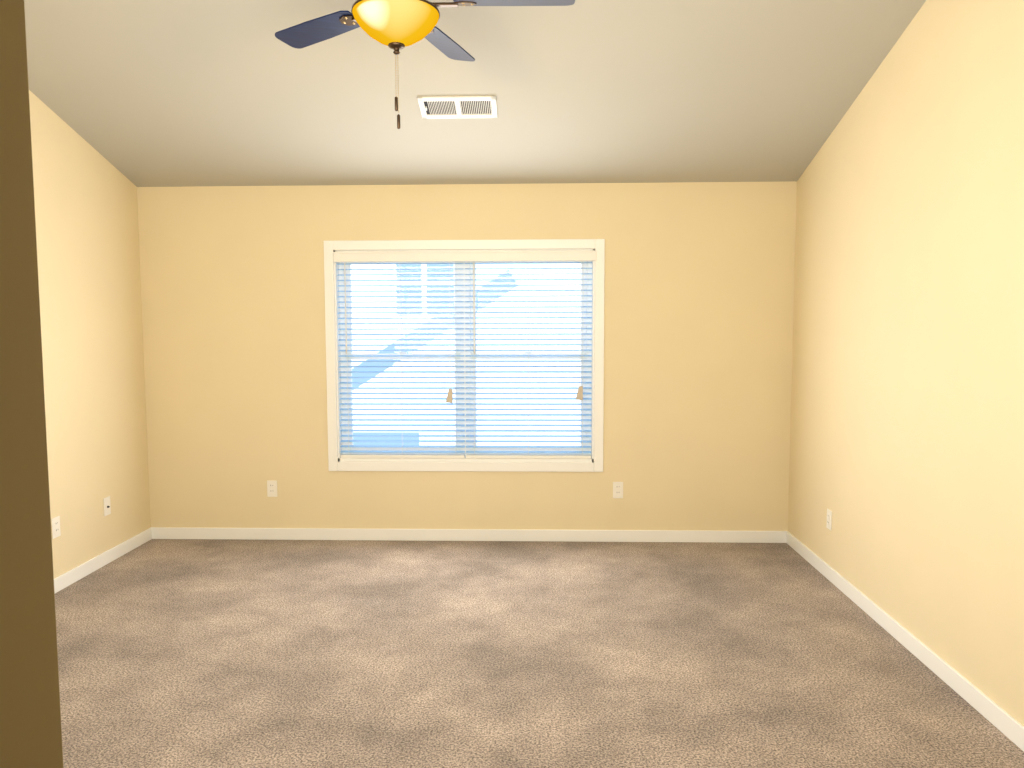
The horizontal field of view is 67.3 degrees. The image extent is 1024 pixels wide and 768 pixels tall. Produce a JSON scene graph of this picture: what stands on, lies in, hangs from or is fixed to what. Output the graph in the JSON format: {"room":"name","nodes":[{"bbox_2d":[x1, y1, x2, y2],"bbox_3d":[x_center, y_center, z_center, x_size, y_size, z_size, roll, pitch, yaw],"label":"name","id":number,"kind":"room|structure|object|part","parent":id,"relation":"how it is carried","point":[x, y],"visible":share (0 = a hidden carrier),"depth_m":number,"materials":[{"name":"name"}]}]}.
{"room":"empty bedroom","nodes":[
{"label":"empty bedroom","id":0,"kind":"room"},
{"bbox_2d":[0,0,62,767],"bbox_3d":[-0.728,0.026,-0.477,0.120,3.050,3.000,0,5,2],"label":"wall","id":1,"kind":"structure","parent":0,"point":[30,725],"depth_m":0.98,"materials":[{"name":"paint"}]},
{"bbox_2d":[29,90,150,577],"bbox_3d":[-2.736,-0.261,1.621,0.140,3.300,7.380,0,5,2],"label":"wall","id":2,"kind":"structure","parent":0,"point":[87,226],"depth_m":4.67,"materials":[{"name":"beige paint"}]},
{"bbox_2d":[51,516,60,538],"bbox_3d":[-2.576,0.810,4.346,0.010,0.115,0.070,0,5,2],"label":"outlet","id":3,"kind":"object","parent":2,"relation":"attached to","point":[55,522],"visible":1,"depth_m":4.34,"materials":[{"name":"plastic"}]},
{"bbox_2d":[54,527,153,592],"bbox_3d":[-2.653,1.338,1.816,0.013,0.082,7.240,0,5,2],"label":"baseboard","id":4,"kind":"structure","parent":2,"relation":"attached to","point":[79,572],"depth_m":4.78,"materials":[{"name":"white wood"}]},
{"bbox_2d":[103,496,110,515],"bbox_3d":[-2.556,0.773,4.863,0.017,0.115,0.070,0,5,2],"label":"outlet","id":5,"kind":"object","parent":2,"relation":"attached to","point":[107,506],"visible":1,"depth_m":4.86,"materials":[{"name":"plastic"}]},
{"bbox_2d":[137,181,796,530],"bbox_3d":[-0.327,-0.221,5.322,4.724,2.620,0.140,0,5,2],"label":"wall","id":6,"kind":"structure","parent":0,"point":[698,311],"depth_m":5.25,"materials":[{"name":"beige paint"}]},
{"bbox_2d":[267,480,276,496],"bbox_3d":[-1.674,0.731,5.365,0.070,0.115,0.010,0,5,2],"label":"electrical outlet","id":7,"kind":"object","parent":6,"relation":"attached to","point":[271,488],"visible":1,"depth_m":5.36,"materials":[{"name":"plastic"}]},
{"bbox_2d":[323,239,604,471],"bbox_3d":[-0.323,-0.190,5.313,1.900,1.580,0.153,0,5,2],"label":"window","id":8,"kind":"structure","parent":6,"relation":"in","point":[594,463],"depth_m":5.30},
{"bbox_2d":[333,250,596,458],"bbox_3d":[-0.318,-0.191,5.264,1.780,1.417,0.071,0,5,2],"label":"window blinds","id":9,"kind":"object","parent":8,"relation":"attached to","point":[457,256],"visible":0.98,"depth_m":5.28,"materials":[{"name":"white plastic"}]},
{"bbox_3d":[-0.322,-0.193,5.357,1.746,1.426,0.065,0,5,2],"label":"window frame unit","id":10,"kind":"part","parent":8,"relation":"part of","materials":[{"name":"white plastic"}]},
{"bbox_2d":[154,527,785,542],"bbox_3d":[-0.328,1.050,5.345,4.380,0.082,0.016,0,5,2],"label":"baseboard","id":11,"kind":"structure","parent":6,"relation":"attached to","point":[159,532],"depth_m":5.34,"materials":[{"name":"white wood"}]},
{"bbox_2d":[613,482,622,497],"bbox_3d":[0.730,0.730,5.290,0.070,0.115,0.010,0,5,2],"label":"electrical outlet","id":12,"kind":"object","parent":6,"relation":"attached to","point":[617,489],"visible":1,"depth_m":5.29,"materials":[{"name":"plastic"}]},
{"bbox_2d":[24,0,925,186],"bbox_3d":[-0.446,-1.395,1.539,4.444,0.778,7.540,0,5,2],"label":"ceiling","id":13,"kind":"structure","parent":0,"point":[163,93],"depth_m":4.08,"materials":[{"name":"paint"}]},
{"bbox_2d":[275,0,574,128],"bbox_3d":[-0.380,-1.359,2.842,1.225,0.816,1.277,0,5,2],"label":"ceiling fan","id":14,"kind":"object","parent":13,"relation":"hanging from","point":[396,26],"visible":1,"depth_m":2.83,"materials":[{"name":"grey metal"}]},
{"bbox_2d":[417,96,497,118],"bbox_3d":[-0.297,-1.527,4.252,0.425,0.015,0.205,0,-12,2],"label":"ceiling vent","id":15,"kind":"object","parent":13,"relation":"in","point":[448,107],"visible":1,"depth_m":4.25,"materials":[{"name":"white metal"}]},
{"bbox_2d":[55,539,1023,767],"bbox_3d":[-0.439,1.428,1.754,4.724,0.100,7.520,0,5,2],"label":"floor","id":16,"kind":"structure","parent":0,"point":[203,653],"depth_m":3.42,"materials":[{"name":"brown carpet"}]},
{"bbox_2d":[788,0,1023,725],"bbox_3d":[1.845,-0.262,1.477,0.140,3.300,7.380,0,5,2],"label":"wall","id":17,"kind":"structure","parent":0,"point":[906,468],"depth_m":3.40,"materials":[{"name":"beige paint"}]},
{"bbox_2d":[826,509,831,530],"bbox_3d":[1.866,0.798,4.525,0.010,0.115,0.070,0,5,2],"label":"outlet","id":18,"kind":"object","parent":17,"relation":"attached to","point":[829,520],"visible":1,"depth_m":4.51,"materials":[{"name":"plastic"}]},
{"bbox_2d":[786,531,1023,751],"bbox_3d":[1.775,1.337,1.677,0.013,0.082,7.240,0,5,2],"label":"baseboard","id":19,"kind":"structure","parent":17,"relation":"attached to","point":[1006,724],"depth_m":3.41,"materials":[{"name":"white wood"}]},
{"label":"outside","id":20,"kind":"structure","parent":0,"visible":0},
{"bbox_2d":[351,263,580,445],"bbox_3d":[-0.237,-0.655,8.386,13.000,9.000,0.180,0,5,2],"label":"window glass","id":21,"kind":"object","parent":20,"point":[451,293],"depth_m":8.45,"materials":[{"name":"clear glass"}]}
]}

